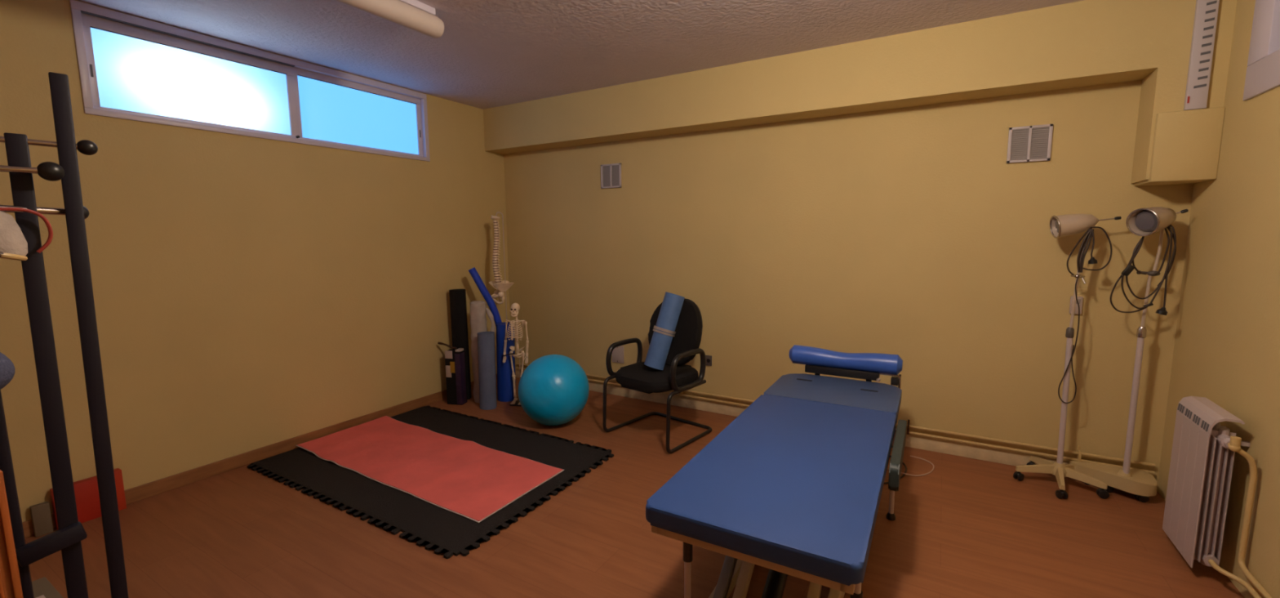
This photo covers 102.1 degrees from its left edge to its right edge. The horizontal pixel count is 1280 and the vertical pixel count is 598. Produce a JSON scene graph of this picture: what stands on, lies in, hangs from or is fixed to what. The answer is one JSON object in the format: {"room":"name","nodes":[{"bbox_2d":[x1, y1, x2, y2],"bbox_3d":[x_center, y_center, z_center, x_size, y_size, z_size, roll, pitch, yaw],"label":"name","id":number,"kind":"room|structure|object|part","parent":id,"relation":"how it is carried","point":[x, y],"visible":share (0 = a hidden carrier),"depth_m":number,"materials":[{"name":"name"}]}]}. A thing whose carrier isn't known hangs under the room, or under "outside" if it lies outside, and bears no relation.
{"room":"physiotherapy room","nodes":[
{"label":"physiotherapy room","id":0,"kind":"room"},
{"bbox_2d":[0,0,510,521],"bbox_3d":[-2.594,-0.236,3.110,0.250,2.548,5.200,4,8,30],"label":"wall","id":1,"kind":"structure","parent":0,"point":[250,293],"depth_m":3.09,"materials":[{"name":"yellow paint"}]},
{"bbox_2d":[69,0,430,161],"bbox_3d":[-2.272,-1.284,3.385,0.112,0.529,1.987,4,8,30],"label":"window","id":2,"kind":"structure","parent":1,"relation":"in","point":[131,67],"depth_m":3.06,"materials":[{"name":"glass"}]},
{"bbox_3d":[-2.497,-1.224,2.967,0.028,0.454,0.968,4,8,30],"label":"sash","id":3,"kind":"part","parent":2,"relation":"part of","materials":[{"name":"white metal"}]},
{"bbox_3d":[-2.497,-1.203,2.961,0.001,0.386,0.896,4,8,30],"label":"pane","id":4,"kind":"part","parent":2,"relation":"part of","materials":[{"name":"clear glass"}]},
{"bbox_3d":[-2.023,-1.316,3.791,0.001,0.402,0.896,4,8,30],"label":"pane","id":5,"kind":"part","parent":2,"relation":"part of","materials":[{"name":"clear glass"}]},
{"bbox_3d":[-2.035,-1.328,3.775,0.028,0.458,1.000,4,8,30],"label":"sash","id":6,"kind":"part","parent":2,"relation":"part of","materials":[{"name":"white metal"}]},
{"bbox_2d":[22,373,497,537],"bbox_3d":[-2.484,1.000,3.173,0.013,0.078,4.750,4,8,30],"label":"baseboard","id":7,"kind":"structure","parent":1,"relation":"attached to","point":[169,482],"depth_m":3.23,"materials":[{"name":"brown wood"}]},
{"bbox_2d":[76,0,1084,109],"bbox_3d":[-0.441,-1.421,1.689,5.262,0.120,5.200,4,8,30],"label":"ceiling","id":8,"kind":"structure","parent":0,"point":[488,54],"depth_m":2.93,"materials":[{"name":"paint"}]},
{"bbox_2d":[334,0,444,38],"bbox_3d":[-1.360,-1.349,2.182,0.145,0.130,1.200,4,8,30],"label":"light","id":9,"kind":"object","parent":8,"relation":"attached to","point":[418,16],"visible":1,"depth_m":2.48,"materials":[{"name":"grey plastic"}]},
{"bbox_3d":[-1.342,-1.396,2.166,0.070,0.033,1.100,4,8,30],"label":"plate","id":10,"kind":"part","parent":9,"relation":"part of","materials":[{"name":"white metal"}]},
{"bbox_2d":[25,377,1244,597],"bbox_3d":[-0.422,1.227,2.014,5.262,0.120,5.200,4,8,30],"label":"floor","id":11,"kind":"structure","parent":0,"point":[965,527],"depth_m":2.37,"materials":[{"name":"laminate"}]},
{"bbox_2d":[0,469,23,597],"bbox_3d":[-1.266,0.820,0.884,0.025,0.975,0.322,4,8,30],"label":"board","id":12,"kind":"object","parent":11,"relation":"on","point":[11,586],"visible":1,"depth_m":0.97,"materials":[{"name":"orange wood"}]},
{"bbox_3d":[-1.190,0.804,0.997,0.007,0.958,0.005,4,8,30],"label":"moulding","id":13,"kind":"part","parent":12,"relation":"part of","materials":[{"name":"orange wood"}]},
{"bbox_2d":[29,501,53,537],"bbox_3d":[-2.862,1.052,2.473,0.030,0.150,0.058,4,8,30],"label":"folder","id":14,"kind":"object","parent":11,"relation":"on","point":[41,516],"visible":1,"depth_m":2.46,"materials":[{"name":"grey"}]},
{"bbox_2d":[31,576,63,597],"bbox_3d":[-1.982,1.092,1.629,0.242,0.264,0.215,4,8,30],"label":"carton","id":15,"kind":"object","parent":11,"relation":"on","point":[42,587],"visible":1,"depth_m":1.70,"materials":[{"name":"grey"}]},
{"bbox_2d":[0,71,128,597],"bbox_3d":[-1.383,0.414,1.013,0.320,1.752,0.668,4,8,30],"label":"coat stand","id":16,"kind":"object","parent":11,"relation":"on","point":[69,534],"depth_m":1.13,"materials":[{"name":"black metal"}]},
{"bbox_3d":[-1.329,0.147,1.034,0.086,0.101,0.104,4,8,30],"label":"soft cap","id":17,"kind":"part","parent":16,"relation":"part of","materials":[{"name":"grey fabric"}]},
{"bbox_3d":[-1.342,0.519,1.115,0.020,1.482,0.018,6,9,42],"label":"post","id":18,"kind":"part","parent":16,"relation":"part of","materials":[{"name":"black metal"}]},
{"bbox_2d":[0,207,53,260],"bbox_3d":[-1.296,-0.141,1.048,0.083,0.130,0.140,4,8,30],"label":"cloth bag","id":19,"kind":"object","parent":16,"relation":"hanging from","point":[13,243],"visible":1,"depth_m":1.05,"materials":[{"name":"white fabric"}]},
{"bbox_3d":[-1.294,0.453,1.163,0.020,1.600,0.046,6,9,42],"label":"post","id":20,"kind":"part","parent":16,"relation":"part of","materials":[{"name":"black metal"}]},
{"bbox_3d":[-1.248,0.380,1.204,0.020,1.734,0.052,6,9,42],"label":"post","id":21,"kind":"part","parent":16,"relation":"part of","materials":[{"name":"black metal"}]},
{"bbox_2d":[49,467,126,529],"bbox_3d":[-2.776,1.004,2.607,0.048,0.212,0.245,4,8,30],"label":"box","id":22,"kind":"object","parent":11,"relation":"on","point":[86,490],"visible":0.44,"depth_m":2.59,"materials":[{"name":"red"}]},
{"bbox_2d":[246,404,613,558],"bbox_3d":[-1.286,1.012,3.270,1.895,0.012,1.304,4,8,30],"label":"floor mat","id":23,"kind":"object","parent":11,"relation":"on","point":[395,510],"visible":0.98,"depth_m":2.95,"materials":[{"name":"black plastic"}]},
{"bbox_2d":[295,415,564,522],"bbox_3d":[-1.371,0.994,3.259,1.780,0.025,0.692,4,8,30],"label":"exercise mat","id":24,"kind":"object","parent":23,"relation":"on","point":[472,480],"visible":1,"depth_m":3.14,"materials":[{"name":"red rubber"}]},
{"bbox_2d":[437,341,466,404],"bbox_3d":[-1.591,0.623,4.364,0.222,0.524,0.088,1,7,12],"label":"bag","id":25,"kind":"object","parent":11,"relation":"on","point":[455,359],"depth_m":4.32,"materials":[{"name":"black fabric"}]},
{"bbox_3d":[-1.612,0.389,4.326,0.186,0.050,0.024,2,7,21],"label":"wooden handle","id":26,"kind":"part","parent":25,"relation":"part of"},
{"bbox_3d":[-1.600,0.605,4.322,0.050,0.100,0.004,1,7,12],"label":"label panel","id":27,"kind":"part","parent":25,"relation":"part of","materials":[{"name":"white paper"}]},
{"bbox_3d":[-1.592,0.463,4.302,0.068,0.067,0.004,1,7,12],"label":"label panel","id":28,"kind":"part","parent":25,"relation":"part of","materials":[{"name":"white paper"}]},
{"bbox_2d":[448,288,471,399],"bbox_3d":[-1.549,0.394,4.471,0.152,0.953,0.138,4,8,30],"label":"roll","id":29,"kind":"object","parent":11,"relation":"on","point":[458,307],"visible":0.67,"depth_m":4.40,"materials":[{"name":"black plastic"}]},
{"bbox_2d":[469,300,495,402],"bbox_3d":[-1.339,0.448,4.385,0.195,0.862,0.154,4,8,30],"label":"roll","id":30,"kind":"object","parent":11,"relation":"on","point":[478,321],"visible":0.68,"depth_m":4.33,"materials":[{"name":"grey plastic"}]},
{"bbox_2d":[468,266,502,326],"bbox_3d":[-1.301,0.293,4.500,0.320,1.144,0.081,-3,8,-24],"label":"noodle","id":31,"kind":"object","parent":11,"relation":"on","point":[473,273],"visible":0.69,"depth_m":4.42,"materials":[{"name":"blue plastic"}]},
{"bbox_2d":[477,331,497,409],"bbox_3d":[-1.251,0.586,4.245,0.148,0.624,0.150,4,8,30],"label":"foam roller","id":32,"kind":"object","parent":11,"relation":"on","point":[486,340],"visible":1,"depth_m":4.19,"materials":[{"name":"grey plastic"}]},
{"bbox_2d":[488,211,514,320],"bbox_3d":[-1.234,0.040,4.617,0.190,1.615,0.258,-4,8,-29],"label":"model","id":33,"kind":"object","parent":11,"relation":"on","point":[502,286],"visible":0.98,"depth_m":4.55},
{"bbox_3d":[-1.271,-0.716,4.544,0.081,0.046,0.106,-4,8,-29],"label":"occipital plate","id":34,"kind":"part","parent":33,"relation":"part of","materials":[{"name":"plastic"}]},
{"bbox_3d":[-1.227,0.029,4.620,0.068,1.595,0.021,-2,7,-10],"label":"stand rod","id":35,"kind":"part","parent":33,"relation":"part of","materials":[{"name":"beige"}]},
{"bbox_2d":[496,321,515,401],"bbox_3d":[-1.155,0.539,4.454,0.167,0.665,0.162,-2,7,-12],"label":"roll","id":36,"kind":"object","parent":11,"relation":"on","point":[504,378],"visible":0.83,"depth_m":4.39,"materials":[{"name":"blue"}]},
{"bbox_2d":[502,302,528,405],"bbox_3d":[-1.032,0.458,4.316,0.226,0.855,0.158,1,7,10],"label":"skeleton","id":37,"kind":"object","parent":11,"relation":"on","point":[515,307],"visible":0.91,"depth_m":4.31,"materials":[{"name":"plastic"}]},
{"bbox_2d":[518,354,589,425],"bbox_3d":[-0.643,0.677,3.868,0.524,0.524,0.524,4,8,30],"label":"exercise ball","id":38,"kind":"object","parent":11,"relation":"on","point":[553,389],"visible":1,"depth_m":3.68,"materials":[{"name":"blue plastic"}]},
{"bbox_2d":[602,297,711,453],"bbox_3d":[0.136,0.482,3.659,0.612,0.950,0.581,6,9,41],"label":"chair","id":39,"kind":"object","parent":11,"relation":"on","point":[676,375],"visible":0.92,"depth_m":3.62,"materials":[{"name":"black fabric"}]},
{"bbox_3d":[-0.112,0.429,3.807,0.037,0.265,0.380,6,9,41],"label":"armrest","id":40,"kind":"part","parent":39,"relation":"part of","materials":[{"name":"black plastic"}]},
{"bbox_3d":[0.119,0.541,3.641,0.508,0.097,0.470,6,9,41],"label":"seat","id":41,"kind":"part","parent":39,"relation":"part of","materials":[{"name":"black fabric"}]},
{"bbox_3d":[0.139,0.753,3.682,0.595,0.408,0.568,6,9,41],"label":"frame","id":42,"kind":"part","parent":39,"relation":"part of","materials":[{"name":"black plastic"}]},
{"bbox_2d":[644,291,684,369],"bbox_3d":[0.169,0.222,3.642,0.296,0.546,0.158,-3,8,-22],"label":"exercise mat","id":43,"kind":"object","parent":39,"relation":"on","point":[664,330],"visible":1,"depth_m":3.58,"materials":[{"name":"blue plastic"}]},
{"bbox_3d":[0.265,0.237,3.769,0.444,0.491,0.156,6,9,41],"label":"backrest","id":44,"kind":"part","parent":39,"relation":"part of","materials":[{"name":"black fabric"}]},
{"bbox_3d":[0.323,0.472,3.433,0.037,0.265,0.380,6,9,41],"label":"armrest","id":45,"kind":"part","parent":39,"relation":"part of","materials":[{"name":"black plastic"}]},
{"bbox_2d":[645,344,906,597],"bbox_3d":[0.787,0.758,2.331,0.692,0.716,1.938,4,8,29],"label":"table","id":46,"kind":"object","parent":11,"relation":"on","point":[793,485],"visible":1,"depth_m":1.83,"materials":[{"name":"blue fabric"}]},
{"bbox_3d":[0.162,0.955,1.754,0.022,0.444,0.023,4,8,29],"label":"leg","id":47,"kind":"part","parent":46,"relation":"part of","materials":[{"name":"grey"}]},
{"bbox_3d":[0.367,0.906,1.954,0.034,0.434,0.612,4,8,29],"label":"lift arm","id":48,"kind":"part","parent":46,"relation":"part of","materials":[{"name":"grey metal"}]},
{"bbox_3d":[0.424,0.910,1.922,0.034,0.434,0.612,4,8,29],"label":"lift arm","id":49,"kind":"part","parent":46,"relation":"part of","materials":[{"name":"beige metal"}]},
{"bbox_3d":[0.734,0.650,2.268,0.606,0.037,1.760,4,8,29],"label":"frame","id":50,"kind":"part","parent":46,"relation":"part of","materials":[{"name":"brown wood"}]},
{"bbox_3d":[0.608,0.910,2.075,0.068,0.361,0.684,4,8,29],"label":"lift motor","id":51,"kind":"part","parent":46,"relation":"part of","materials":[{"name":"black plastic"}]},
{"bbox_3d":[0.675,1.074,2.211,0.500,0.050,1.364,4,8,29],"label":"frame","id":52,"kind":"part","parent":46,"relation":"part of","materials":[{"name":"brown wood"}]},
{"bbox_3d":[0.628,0.923,1.807,0.034,0.434,0.612,4,8,29],"label":"lift arm","id":53,"kind":"part","parent":46,"relation":"part of","materials":[{"name":"beige metal"}]},
{"bbox_3d":[0.685,0.926,1.775,0.034,0.434,0.612,4,8,29],"label":"lift arm","id":54,"kind":"part","parent":46,"relation":"part of","materials":[{"name":"beige metal"}]},
{"bbox_3d":[0.616,0.984,1.486,0.022,0.444,0.023,4,8,29],"label":"leg","id":55,"kind":"part","parent":46,"relation":"part of","materials":[{"name":"grey"}]},
{"bbox_3d":[1.242,0.851,2.536,0.022,0.444,0.023,4,8,29],"label":"leg","id":56,"kind":"part","parent":46,"relation":"part of","materials":[{"name":"grey metal"}]},
{"bbox_2d":[884,454,906,483],"bbox_3d":[1.498,1.017,3.073,0.154,0.010,0.469,4,8,30],"label":"power cable","id":57,"kind":"object","parent":11,"relation":"on","point":[904,464],"visible":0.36,"depth_m":3.03,"materials":[{"name":"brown plastic"}]},
{"bbox_2d":[886,454,934,475],"bbox_3d":[1.631,1.008,3.120,0.345,0.018,0.217,-4,8,-25],"label":"cable","id":58,"kind":"object","parent":11,"relation":"on","point":[910,455],"visible":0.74,"depth_m":3.05,"materials":[{"name":"beige plastic"}]},
{"bbox_2d":[1013,213,1121,498],"bbox_3d":[2.328,0.296,2.800,0.412,1.498,0.402,4,8,30],"label":"lamp stand","id":59,"kind":"object","parent":11,"relation":"on","point":[1061,225],"visible":1,"depth_m":2.78,"materials":[{"name":"beige metal"}]},
{"bbox_3d":[2.237,0.955,2.924,0.185,0.054,0.040,2,7,16],"label":"leg","id":60,"kind":"part","parent":59,"relation":"part of","materials":[{"name":"beige metal"}]},
{"bbox_3d":[2.342,0.944,3.004,0.040,0.054,0.185,-1,7,-2],"label":"leg","id":61,"kind":"part","parent":59,"relation":"part of","materials":[{"name":"beige"}]},
{"bbox_3d":[2.266,-0.389,2.752,0.083,0.092,0.092,4,8,30],"label":"heat bulb","id":62,"kind":"part","parent":59,"relation":"part of","materials":[{"name":"grey glass"}]},
{"bbox_3d":[2.281,0.969,2.800,0.040,0.054,0.185,4,8,34],"label":"leg","id":63,"kind":"part","parent":59,"relation":"part of","materials":[{"name":"beige plastic"}]},
{"bbox_3d":[2.326,0.409,2.804,0.078,0.327,0.006,4,8,30],"label":"cord","id":64,"kind":"part","parent":59,"relation":"part of","materials":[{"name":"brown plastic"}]},
{"bbox_3d":[2.451,0.952,2.930,0.185,0.054,0.040,-3,7,-19],"label":"leg","id":65,"kind":"part","parent":59,"relation":"part of","materials":[{"name":"beige"}]},
{"bbox_3d":[2.330,0.111,2.764,0.033,0.476,0.006,4,8,30],"label":"cord","id":66,"kind":"part","parent":59,"relation":"part of","materials":[{"name":"brown plastic"}]},
{"bbox_3d":[2.316,-0.251,2.729,0.092,0.254,0.012,4,8,30],"label":"cord","id":67,"kind":"part","parent":59,"relation":"part of","materials":[{"name":"brown plastic"}]},
{"bbox_3d":[2.351,-0.239,2.739,0.047,0.237,0.016,2,8,21],"label":"arm","id":68,"kind":"part","parent":59,"relation":"part of","materials":[{"name":"silver"}]},
{"bbox_3d":[2.327,-0.252,2.711,0.049,0.228,0.008,4,8,30],"label":"cord","id":69,"kind":"part","parent":59,"relation":"part of","materials":[{"name":"brown plastic"}]},
{"bbox_3d":[2.334,-0.252,2.716,0.046,0.228,0.008,4,8,30],"label":"cord","id":70,"kind":"part","parent":59,"relation":"part of","materials":[{"name":"brown plastic"}]},
{"bbox_3d":[2.337,-0.251,2.707,0.041,0.227,0.008,4,8,30],"label":"cord","id":71,"kind":"part","parent":59,"relation":"part of","materials":[{"name":"brown plastic"}]},
{"bbox_3d":[2.413,0.968,2.804,0.040,0.054,0.185,-6,9,-37],"label":"leg","id":72,"kind":"part","parent":59,"relation":"part of","materials":[{"name":"beige plastic"}]},
{"bbox_3d":[2.343,-0.251,2.708,0.038,0.227,0.008,4,8,30],"label":"cord","id":73,"kind":"part","parent":59,"relation":"part of","materials":[{"name":"brown plastic"}]},
{"bbox_3d":[2.352,-0.281,2.686,0.009,0.150,0.018,-6,9,-39],"label":"cord","id":74,"kind":"part","parent":59,"relation":"part of","materials":[{"name":"brown plastic"}]},
{"bbox_3d":[2.382,-0.262,2.693,0.119,0.229,0.021,4,8,30],"label":"cord","id":75,"kind":"part","parent":59,"relation":"part of","materials":[{"name":"brown plastic"}]},
{"bbox_3d":[2.417,-0.412,2.690,0.090,0.019,0.007,3,8,29],"label":"handle rod","id":76,"kind":"part","parent":59,"relation":"part of","materials":[{"name":"silver metal"}]},
{"bbox_2d":[1068,206,1188,502],"bbox_3d":[2.534,0.296,2.687,0.341,1.523,0.257,4,8,30],"label":"lamp stand","id":77,"kind":"object","parent":11,"relation":"on","point":[1143,222],"visible":0.94,"depth_m":2.66,"materials":[{"name":"beige metal"}]},
{"bbox_3d":[2.503,-0.125,2.628,0.157,0.395,0.023,4,8,30],"label":"cord","id":78,"kind":"part","parent":77,"relation":"part of","materials":[{"name":"brown plastic"}]},
{"bbox_3d":[2.512,-0.042,2.622,0.116,0.186,0.014,4,8,30],"label":"cord","id":79,"kind":"part","parent":77,"relation":"part of","materials":[{"name":"brown plastic"}]},
{"bbox_3d":[2.502,-0.230,2.602,0.061,0.168,0.023,0,7,4],"label":"cord","id":80,"kind":"part","parent":77,"relation":"part of","materials":[{"name":"brown plastic"}]},
{"bbox_3d":[2.525,-0.222,2.611,0.060,0.197,0.015,4,8,30],"label":"cord","id":81,"kind":"part","parent":77,"relation":"part of","materials":[{"name":"brown plastic"}]},
{"bbox_3d":[2.514,-0.385,2.555,0.094,0.104,0.094,4,8,30],"label":"heat bulb","id":82,"kind":"part","parent":77,"relation":"part of","materials":[{"name":"grey glass"}]},
{"bbox_3d":[2.557,-0.188,2.594,0.174,0.382,0.033,4,8,30],"label":"cord","id":83,"kind":"part","parent":77,"relation":"part of","materials":[{"name":"brown plastic"}]},
{"bbox_3d":[2.607,-0.244,2.600,0.030,0.236,0.020,4,8,30],"label":"arm","id":84,"kind":"part","parent":77,"relation":"part of","materials":[{"name":"beige metal"}]},
{"bbox_3d":[2.591,-0.176,2.570,0.057,0.400,0.042,4,8,30],"label":"cord","id":85,"kind":"part","parent":77,"relation":"part of","materials":[{"name":"brown plastic"}]},
{"bbox_3d":[2.586,-0.246,2.562,0.042,0.252,0.046,4,8,30],"label":"cord","id":86,"kind":"part","parent":77,"relation":"part of","materials":[{"name":"brown plastic"}]},
{"bbox_3d":[2.603,-0.040,2.561,0.013,0.180,0.008,4,8,30],"label":"cord","id":87,"kind":"part","parent":77,"relation":"part of","materials":[{"name":"brown plastic"}]},
{"bbox_3d":[2.613,-0.217,2.561,0.055,0.314,0.028,4,8,30],"label":"cord","id":88,"kind":"part","parent":77,"relation":"part of","materials":[{"name":"brown plastic"}]},
{"bbox_2d":[503,80,1193,480],"bbox_3d":[0.819,-0.366,3.970,4.762,2.548,0.250,4,8,30],"label":"wall","id":89,"kind":"structure","parent":0,"point":[909,233],"depth_m":3.35,"materials":[{"name":"yellow paint"}]},
{"bbox_2d":[600,163,622,188],"bbox_3d":[-0.244,-1.035,4.357,0.200,0.198,0.016,4,8,30],"label":"air vent","id":90,"kind":"object","parent":89,"relation":"in","point":[611,174],"visible":1,"depth_m":4.35,"materials":[{"name":"grey plastic"}]},
{"bbox_2d":[602,165,609,186],"bbox_3d":[-0.281,-1.039,4.383,0.077,0.171,0.010,4,8,30],"label":"grille","id":91,"kind":"object","parent":90,"relation":"attached to","point":[606,169],"depth_m":4.38,"materials":[{"name":"grey"}]},
{"bbox_2d":[611,164,619,186],"bbox_3d":[-0.203,-1.034,4.337,0.077,0.171,0.010,4,8,30],"label":"grille","id":92,"kind":"object","parent":90,"relation":"attached to","point":[615,168],"depth_m":4.34,"materials":[{"name":"grey metal"}]},
{"bbox_2d":[612,345,624,363],"bbox_3d":[-0.194,0.482,4.522,0.123,0.155,0.013,4,8,30],"label":"cover plate","id":93,"kind":"object","parent":89,"relation":"attached to","point":[618,352],"visible":0.76,"depth_m":4.51,"materials":[{"name":"grey plastic"}]},
{"bbox_2d":[705,354,711,365],"bbox_3d":[0.525,0.485,4.097,0.096,0.083,0.015,4,8,30],"label":"wall socket","id":94,"kind":"object","parent":89,"relation":"attached to","point":[708,357],"visible":0.5,"depth_m":4.08,"materials":[{"name":"grey plastic"}]},
{"bbox_2d":[515,368,1070,465],"bbox_3d":[0.745,0.868,4.019,4.680,0.088,0.009,4,8,30],"label":"baseboard","id":95,"kind":"structure","parent":89,"relation":"attached to","point":[957,448],"depth_m":3.39,"materials":[{"name":"paint"}]},
{"bbox_2d":[483,0,1165,154],"bbox_3d":[0.586,-1.428,3.689,4.523,0.368,0.237,4,8,30],"label":"beam","id":96,"kind":"structure","parent":89,"relation":"attached to","point":[1086,42],"depth_m":3.10,"materials":[{"name":"yellow paint"}]},
{"bbox_2d":[515,362,1155,474],"bbox_3d":[0.785,0.777,3.965,4.635,0.089,0.042,4,8,30],"label":"pipes","id":97,"kind":"object","parent":89,"relation":"attached to","point":[1079,453],"visible":0.59,"depth_m":3.18,"materials":[{"name":"brown"}]},
{"bbox_2d":[1006,124,1053,163],"bbox_3d":[2.207,-0.878,2.930,0.200,0.198,0.016,4,8,30],"label":"air vent","id":98,"kind":"object","parent":89,"relation":"in","point":[1028,143],"visible":1,"depth_m":2.93,"materials":[{"name":"grey plastic"}]},
{"bbox_2d":[1009,128,1029,159],"bbox_3d":[2.169,-0.881,2.956,0.077,0.171,0.010,4,8,30],"label":"grille","id":99,"kind":"object","parent":98,"relation":"attached to","point":[1019,137],"depth_m":2.95,"materials":[{"name":"grey metal"}]},
{"bbox_2d":[1029,126,1049,159],"bbox_3d":[2.248,-0.876,2.910,0.077,0.171,0.010,4,8,30],"label":"grille","id":100,"kind":"object","parent":98,"relation":"attached to","point":[1039,136],"depth_m":2.91,"materials":[{"name":"grey"}]},
{"bbox_2d":[1069,295,1083,314],"bbox_3d":[2.447,0.035,2.901,0.054,0.100,0.021,4,8,30],"label":"thermostat","id":101,"kind":"object","parent":89,"relation":"attached to","point":[1080,299],"visible":0.67,"depth_m":2.89,"materials":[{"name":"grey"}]},
{"bbox_2d":[1133,106,1225,186],"bbox_3d":[2.643,-0.737,2.547,0.227,0.325,0.262,4,8,30],"label":"box","id":102,"kind":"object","parent":89,"relation":"attached to","point":[1186,144],"depth_m":2.44,"materials":[{"name":"yellow paint"}]},
{"bbox_2d":[1130,0,1236,183],"bbox_3d":[2.642,-1.035,2.524,0.239,0.893,0.237,4,8,30],"label":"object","id":103,"kind":"structure","parent":89,"relation":"attached to","point":[1163,90],"depth_m":2.44,"materials":[{"name":"yellow paint"}]},
{"bbox_2d":[1068,460,1157,496],"bbox_3d":[2.555,0.963,2.799,0.338,0.075,0.188,4,8,30],"label":"lamp base","id":104,"kind":"object","parent":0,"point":[1140,482],"depth_m":2.75,"materials":[{"name":"beige"}]},
{"bbox_2d":[1156,0,1279,597],"bbox_3d":[1.731,0.042,0.592,0.250,2.548,5.200,4,8,30],"label":"wall","id":105,"kind":"structure","parent":0,"point":[1226,352],"depth_m":2.14,"materials":[{"name":"yellow paint"}]},
{"bbox_2d":[1183,0,1219,110],"bbox_3d":[2.593,-1.173,2.382,0.072,0.580,0.026,4,8,30],"label":"vent strip","id":106,"kind":"object","parent":105,"relation":"attached to","point":[1206,15],"visible":1,"depth_m":2.38,"materials":[{"name":"grey plastic"}]},
{"bbox_2d":[1162,395,1272,597],"bbox_3d":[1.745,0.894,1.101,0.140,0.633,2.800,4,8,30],"label":"radiator","id":107,"kind":"object","parent":105,"relation":"attached to","point":[1203,451],"visible":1,"depth_m":2.07,"materials":[{"name":"white metal"}]},
{"bbox_2d":[1242,0,1279,100],"bbox_3d":[2.322,-1.057,1.628,0.132,0.570,1.190,4,8,30],"label":"window","id":108,"kind":"structure","parent":105,"relation":"in","point":[1263,70],"depth_m":2.07,"materials":[{"name":"white metal"}]}
]}

